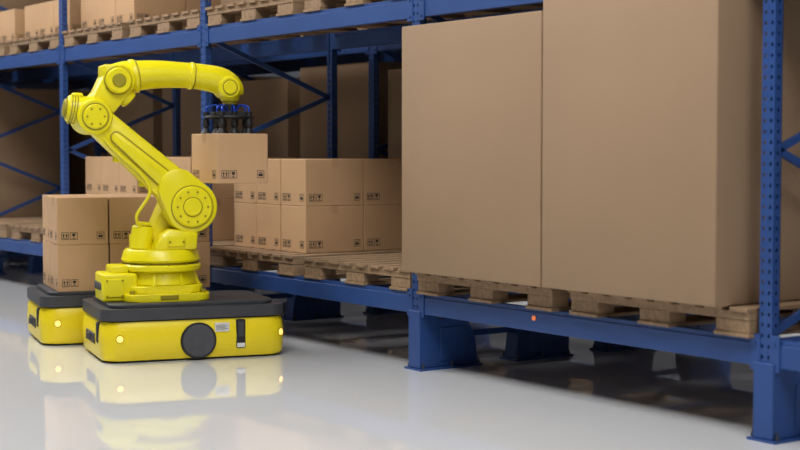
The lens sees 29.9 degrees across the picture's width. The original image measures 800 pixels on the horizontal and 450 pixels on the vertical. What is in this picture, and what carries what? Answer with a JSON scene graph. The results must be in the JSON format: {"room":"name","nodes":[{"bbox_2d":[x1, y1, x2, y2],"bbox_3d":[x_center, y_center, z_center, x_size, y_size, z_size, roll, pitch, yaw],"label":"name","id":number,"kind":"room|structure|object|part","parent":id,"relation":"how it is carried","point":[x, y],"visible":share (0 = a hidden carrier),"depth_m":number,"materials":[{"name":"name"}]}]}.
{"room":"workspace","nodes":[
{"label":"workspace","id":0,"kind":"room"},
{"bbox_2d":[257,72,299,77],"bbox_3d":[4.720,-3.065,18.456,0.200,7.000,38.000,-2,3,-35],"label":"wall","id":1,"kind":"structure","parent":0,"point":[294,74],"depth_m":27.97,"materials":[{"name":"grey"}]},
{"bbox_2d":[0,250,799,449],"bbox_3d":[-4.782,0.812,11.988,23.000,0.100,38.000,-2,3,-35],"label":"floor","id":2,"kind":"structure","parent":0,"point":[341,383],"depth_m":8.32,"materials":[{"name":"grey concrete"}]},
{"bbox_2d":[27,284,209,344],"bbox_3d":[-2.064,0.627,10.981,1.284,0.370,0.912,-1,3,-21],"label":"vehicle","id":3,"kind":"object","parent":2,"relation":"on","point":[54,317],"visible":0.35,"depth_m":10.44,"materials":[{"name":"yellow metal"}]},
{"bbox_2d":[54,320,61,326],"bbox_3d":[-2.372,0.684,10.393,0.052,0.052,0.014,-1,3,-15],"label":"marker lamp","id":4,"kind":"object","parent":3,"relation":"attached to","point":[57,323],"depth_m":10.39,"materials":[{"name":"yellow"}]},
{"bbox_2d":[42,194,209,291],"bbox_3d":[-2.011,0.112,10.973,1.087,0.660,0.744,-1,3,-21],"label":"cardboard boxes","id":5,"kind":"object","parent":3,"relation":"on","point":[83,233],"visible":0.5,"depth_m":10.54},
{"bbox_2d":[83,290,282,361],"bbox_3d":[-1.471,0.671,10.114,1.284,0.370,0.912,-1,3,-21],"label":"vehicle","id":6,"kind":"object","parent":2,"relation":"on","point":[231,323],"visible":0.99,"depth_m":9.72,"materials":[{"name":"yellow metal"}]},
{"bbox_2d":[116,335,123,343],"bbox_3d":[-1.779,0.727,9.527,0.052,0.052,0.014,-1,3,-15],"label":"marker lamp","id":7,"kind":"object","parent":6,"relation":"attached to","point":[119,338],"depth_m":9.52,"materials":[{"name":"yellow"}]},
{"bbox_2d":[61,59,254,302],"bbox_3d":[-1.598,-0.306,10.030,1.319,1.590,0.575,-1,3,-21],"label":"robotic arm","id":8,"kind":"object","parent":6,"relation":"on","point":[160,263],"visible":1,"depth_m":9.84},
{"bbox_3d":[-1.651,-0.372,9.853,0.894,0.856,0.200,-1,3,-21],"label":"arm","id":9,"kind":"part","parent":8,"relation":"part of","materials":[{"name":"yellow paint"}]},
{"bbox_2d":[192,133,267,183],"bbox_3d":[-1.158,-0.453,10.178,0.369,0.333,0.448,-2,3,-30],"label":"cardboard box","id":10,"kind":"object","parent":8,"relation":"hanging from","point":[217,158],"visible":0.94,"depth_m":10.00,"materials":[{"name":"brown cardboard"}]},
{"bbox_3d":[-1.043,0.711,9.820,0.063,0.190,0.031,-1,3,-21],"label":"service panel","id":11,"kind":"part","parent":6,"relation":"part of","materials":[{"name":"black plastic"}]},
{"bbox_2d":[278,328,282,335],"bbox_3d":[-0.790,0.707,9.941,0.014,0.052,0.052,1,3,27],"label":"marker lamp","id":12,"kind":"object","parent":6,"relation":"attached to","point":[280,330],"depth_m":9.93,"materials":[{"name":"yellow"}]},
{"bbox_2d":[2,43,715,351],"bbox_3d":[-0.551,-2.033,13.830,1.249,5.400,19.756,-2,3,-35],"label":"rack","id":13,"kind":"object","parent":2,"relation":"on","point":[291,63],"visible":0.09,"depth_m":14.01,"materials":[{"name":"blue metal"}]},
{"bbox_2d":[394,10,523,25],"bbox_3d":[0.677,-1.619,12.146,1.256,0.140,1.260,-2,3,-35],"label":"wooden pallet","id":14,"kind":"object","parent":13,"relation":"on","point":[465,15],"visible":0.02,"depth_m":11.35,"materials":[{"name":"brown wood"}]},
{"bbox_2d":[510,8,524,11],"bbox_3d":[1.483,-1.561,10.997,1.256,0.140,1.260,-2,3,-35],"label":"wooden pallet","id":15,"kind":"object","parent":13,"relation":"on","point":[512,10],"visible":0.02,"depth_m":10.92,"materials":[{"name":"brown wood"}]},
{"bbox_3d":[-4.137,-0.144,19.105,1.255,0.140,1.260,-2,3,-35],"label":"wooden pallet","id":16,"kind":"object","parent":13,"relation":"on","visible":0},
{"bbox_2d":[68,89,90,93],"bbox_3d":[-4.146,-0.954,19.064,1.050,1.482,1.190,-2,3,-35],"label":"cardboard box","id":17,"kind":"object","parent":16,"relation":"on","point":[69,91],"visible":0.1,"depth_m":18.44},
{"bbox_3d":[-3.331,-0.087,17.955,1.255,0.140,1.260,-2,3,-35],"label":"wooden pallet","id":18,"kind":"object","parent":13,"relation":"on","visible":0},
{"bbox_2d":[68,93,106,193],"bbox_3d":[-3.340,-0.857,17.916,1.050,1.402,1.190,-2,3,-35],"label":"cardboard box","id":19,"kind":"object","parent":18,"relation":"on","point":[77,165],"visible":0.02,"depth_m":17.63,"materials":[{"name":"brown cardboard"}]},
{"bbox_3d":[-2.532,-0.030,16.815,1.255,0.140,1.260,-2,3,-35],"label":"wooden pallet","id":20,"kind":"object","parent":13,"relation":"on","visible":0},
{"bbox_2d":[107,88,162,156],"bbox_3d":[-2.541,-0.840,16.775,1.050,1.482,1.190,-2,3,-35],"label":"cardboard box","id":21,"kind":"object","parent":20,"relation":"on","point":[150,129],"visible":0.02,"depth_m":16.11,"materials":[{"name":"brown cardboard"}]},
{"bbox_3d":[-1.727,0.028,15.666,1.255,0.140,1.260,-2,3,-35],"label":"wooden pallet","id":22,"kind":"object","parent":13,"relation":"on","visible":0},
{"bbox_2d":[162,76,281,155],"bbox_3d":[-1.735,-0.782,15.625,1.050,1.482,1.190,-2,3,-35],"label":"cardboard box","id":23,"kind":"object","parent":22,"relation":"on","point":[190,99],"visible":0.1,"depth_m":15.35,"materials":[{"name":"brown cardboard"}]},
{"bbox_3d":[-0.928,0.085,14.526,1.255,0.140,1.260,-2,3,-35],"label":"wooden pallet","id":24,"kind":"object","parent":13,"relation":"on","visible":0},
{"bbox_2d":[226,78,299,157],"bbox_3d":[-0.936,-0.685,14.488,1.050,1.402,1.190,-2,3,-35],"label":"cardboard box","id":25,"kind":"object","parent":24,"relation":"on","point":[267,100],"visible":0.12,"depth_m":13.86,"materials":[{"name":"brown cardboard"}]},
{"bbox_3d":[-0.122,0.142,13.377,1.255,0.140,1.260,-2,3,-35],"label":"wooden pallet","id":26,"kind":"object","parent":13,"relation":"on","visible":0},
{"bbox_2d":[300,61,401,158],"bbox_3d":[-0.131,-0.668,13.336,1.050,1.482,1.190,-2,3,-35],"label":"cardboard box","id":27,"kind":"object","parent":26,"relation":"on","point":[352,78],"visible":0.26,"depth_m":12.88,"materials":[{"name":"brown cardboard"}]},
{"bbox_3d":[0.677,0.199,12.237,1.255,0.140,1.260,-2,3,-35],"label":"wooden pallet","id":28,"kind":"object","parent":13,"relation":"on","visible":0},
{"bbox_2d":[388,69,401,158],"bbox_3d":[0.668,-0.571,12.199,1.050,1.402,1.190,-2,3,-35],"label":"cardboard box","id":29,"kind":"object","parent":28,"relation":"on","point":[394,75],"visible":0.09,"depth_m":12.28,"materials":[{"name":"brown cardboard"}]},
{"bbox_2d":[0,0,799,444],"bbox_3d":[-1.821,-1.989,12.942,1.249,5.400,19.756,-2,3,-35],"label":"rack","id":30,"kind":"object","parent":2,"relation":"on","point":[441,335],"visible":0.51,"depth_m":9.49,"materials":[{"name":"blue metal"}]},
{"bbox_2d":[0,9,24,41],"bbox_3d":[-3.797,-2.044,15.844,0.994,0.340,1.136,-2,3,-35],"label":"cardboard boxes","id":31,"kind":"object","parent":30,"relation":"in","point":[12,22],"visible":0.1,"depth_m":15.16},
{"bbox_2d":[0,217,42,237],"bbox_3d":[-3.818,0.015,15.916,1.256,0.140,1.260,-2,3,-35],"label":"wooden pallet","id":32,"kind":"object","parent":30,"relation":"on","point":[5,230],"visible":0.21,"depth_m":15.33,"materials":[{"name":"brown wood"}]},
{"bbox_2d":[0,216,42,217],"bbox_3d":[-4.617,-0.042,17.056,1.256,0.140,1.260,-2,3,-35],"label":"wooden pallet","id":33,"kind":"object","parent":30,"relation":"on","point":[24,216],"visible":0.07,"depth_m":16.59,"materials":[{"name":"brown wood"}]},
{"bbox_2d":[0,88,60,216],"bbox_3d":[-4.600,-0.825,17.075,1.100,1.422,1.150,-2,3,-35],"label":"cardboard box","id":34,"kind":"object","parent":33,"relation":"on","point":[34,149],"visible":0.69,"depth_m":16.69,"materials":[{"name":"brown cardboard"}]},
{"bbox_2d":[9,224,42,241],"bbox_3d":[-3.013,0.073,14.767,1.256,0.140,1.260,-2,3,-35],"label":"wooden pallet","id":35,"kind":"object","parent":30,"relation":"on","point":[34,232],"visible":0.22,"depth_m":14.72,"materials":[{"name":"brown wood"}]},
{"bbox_2d":[4,65,58,70],"bbox_3d":[-4.617,-1.859,16.965,1.256,0.140,1.260,-2,3,-35],"label":"wooden pallet","id":36,"kind":"object","parent":30,"relation":"on","point":[36,66],"visible":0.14,"depth_m":17.18,"materials":[{"name":"brown wood"}]},
{"bbox_2d":[0,0,53,11],"bbox_3d":[-4.595,-2.530,16.947,1.080,1.202,1.200,-2,3,-35],"label":"cardboard box","id":37,"kind":"object","parent":36,"relation":"on","point":[8,4],"visible":0.11,"depth_m":16.50,"materials":[{"name":"brown cardboard"}]},
{"bbox_2d":[0,42,110,64],"bbox_3d":[-3.818,-1.802,15.825,1.256,0.140,1.260,-2,3,-35],"label":"wooden pallet","id":38,"kind":"object","parent":30,"relation":"on","point":[4,46],"visible":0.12,"depth_m":15.05,"materials":[{"name":"brown wood"}]},
{"bbox_2d":[7,33,171,58],"bbox_3d":[-3.013,-1.745,14.676,1.256,0.140,1.260,-2,3,-35],"label":"wooden pallet","id":39,"kind":"object","parent":30,"relation":"on","point":[40,42],"visible":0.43,"depth_m":14.41,"materials":[{"name":"brown wood"}]},
{"bbox_2d":[25,0,80,37],"bbox_3d":[-2.991,-1.986,14.694,0.994,0.340,1.137,-2,3,-35],"label":"cardboard boxes","id":40,"kind":"object","parent":39,"relation":"on","point":[42,18],"visible":0.23,"depth_m":14.36},
{"bbox_2d":[81,0,219,27],"bbox_3d":[-2.192,-1.929,13.554,0.994,0.340,1.139,-2,3,-35],"label":"cardboard boxes","id":41,"kind":"object","parent":30,"relation":"in","point":[93,12],"visible":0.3,"depth_m":13.08},
{"bbox_2d":[62,22,245,51],"bbox_3d":[-2.214,-1.688,13.536,1.256,0.140,1.260,-2,3,-35],"label":"wooden pallet","id":42,"kind":"object","parent":30,"relation":"on","point":[119,30],"visible":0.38,"depth_m":13.19,"materials":[{"name":"brown wood"}]},
{"bbox_2d":[127,9,326,42],"bbox_3d":[-1.408,-1.631,12.387,1.256,0.140,1.260,-2,3,-35],"label":"wooden pallet","id":43,"kind":"object","parent":30,"relation":"on","point":[171,22],"visible":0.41,"depth_m":12.12,"materials":[{"name":"brown wood"}]},
{"bbox_2d":[213,240,242,260],"bbox_3d":[-1.408,0.187,12.477,1.256,0.140,1.260,-2,3,-35],"label":"wooden pallet","id":44,"kind":"object","parent":30,"relation":"on","point":[217,242],"visible":0.02,"depth_m":11.92,"materials":[{"name":"brown wood"}]},
{"bbox_2d":[167,157,295,240],"bbox_3d":[-1.496,-0.235,12.713,0.994,0.680,0.739,-2,3,-35],"label":"cardboard boxes","id":45,"kind":"object","parent":44,"relation":"on","point":[223,222],"visible":0.14,"depth_m":12.30},
{"bbox_2d":[210,246,401,275],"bbox_3d":[-0.609,0.244,11.338,1.256,0.140,1.260,-2,3,-35],"label":"wooden pallet","id":46,"kind":"object","parent":30,"relation":"on","point":[254,259],"visible":0.44,"depth_m":10.93,"materials":[{"name":"brown wood"}]},
{"bbox_2d":[234,158,401,252],"bbox_3d":[-0.572,-0.168,11.430,0.994,0.674,1.064,-2,3,-35],"label":"cardboard boxes","id":47,"kind":"object","parent":46,"relation":"on","point":[306,205],"visible":0.97,"depth_m":10.98},
{"bbox_2d":[205,0,432,32],"bbox_3d":[-0.609,-1.573,11.247,1.256,0.140,1.260,-2,3,-35],"label":"wooden pallet","id":48,"kind":"object","parent":30,"relation":"on","point":[250,9],"visible":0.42,"depth_m":10.96,"materials":[{"name":"brown wood"}]},
{"bbox_2d":[220,0,247,4],"bbox_3d":[-0.592,-2.295,11.235,1.080,1.302,1.180,-2,3,-35],"label":"cardboard box","id":49,"kind":"object","parent":48,"relation":"on","point":[222,2],"visible":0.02,"depth_m":11.32,"materials":[{"name":"brown cardboard"}]},
{"bbox_2d":[302,253,467,290],"bbox_3d":[0.197,0.302,10.188,1.256,0.140,1.260,-2,3,-35],"label":"wooden pallet","id":50,"kind":"object","parent":30,"relation":"on","point":[366,269],"visible":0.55,"depth_m":9.91,"materials":[{"name":"brown wood"}]},
{"bbox_2d":[303,0,542,19],"bbox_3d":[0.197,-1.516,10.097,1.256,0.140,1.260,-2,3,-35],"label":"wooden pallet","id":51,"kind":"object","parent":30,"relation":"on","point":[310,5],"visible":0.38,"depth_m":10.15,"materials":[{"name":"brown wood"}]},
{"bbox_2d":[415,273,622,311],"bbox_3d":[0.963,0.360,9.026,1.256,0.140,1.260,-2,3,-35],"label":"wooden pallet","id":52,"kind":"object","parent":30,"relation":"on","point":[538,298],"visible":0.27,"depth_m":8.64,"materials":[{"name":"brown wood"}]},
{"bbox_2d":[402,11,542,286],"bbox_3d":[0.873,-0.450,8.928,1.200,1.486,1.300,-2,3,-35],"label":"cardboard box","id":53,"kind":"object","parent":52,"relation":"on","point":[472,89],"visible":0.47,"depth_m":8.53,"materials":[{"name":"brown cardboard"}]},
{"bbox_2d":[567,290,799,337],"bbox_3d":[1.769,0.417,7.876,1.256,0.140,1.260,-2,3,-35],"label":"wooden pallet","id":54,"kind":"object","parent":30,"relation":"on","point":[742,321],"visible":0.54,"depth_m":7.49,"materials":[{"name":"brown wood"}]},
{"bbox_2d":[542,0,799,306],"bbox_3d":[1.612,-0.455,7.870,1.200,1.602,1.255,-2,3,-35],"label":"cardboard box","id":55,"kind":"object","parent":54,"relation":"on","point":[652,109],"visible":1,"depth_m":7.33,"materials":[{"name":"brown cardboard"}]},
{"bbox_3d":[-2.214,0.130,13.627,1.256,0.140,1.260,-2,3,-35],"label":"wooden pallet","id":56,"kind":"object","parent":30,"relation":"on","visible":0},
{"bbox_2d":[86,156,191,193],"bbox_3d":[-2.182,-0.284,13.692,0.994,0.680,1.107,-2,3,-35],"label":"cardboard boxes","id":57,"kind":"object","parent":56,"relation":"on","point":[103,175],"visible":0.2,"depth_m":13.44}
]}

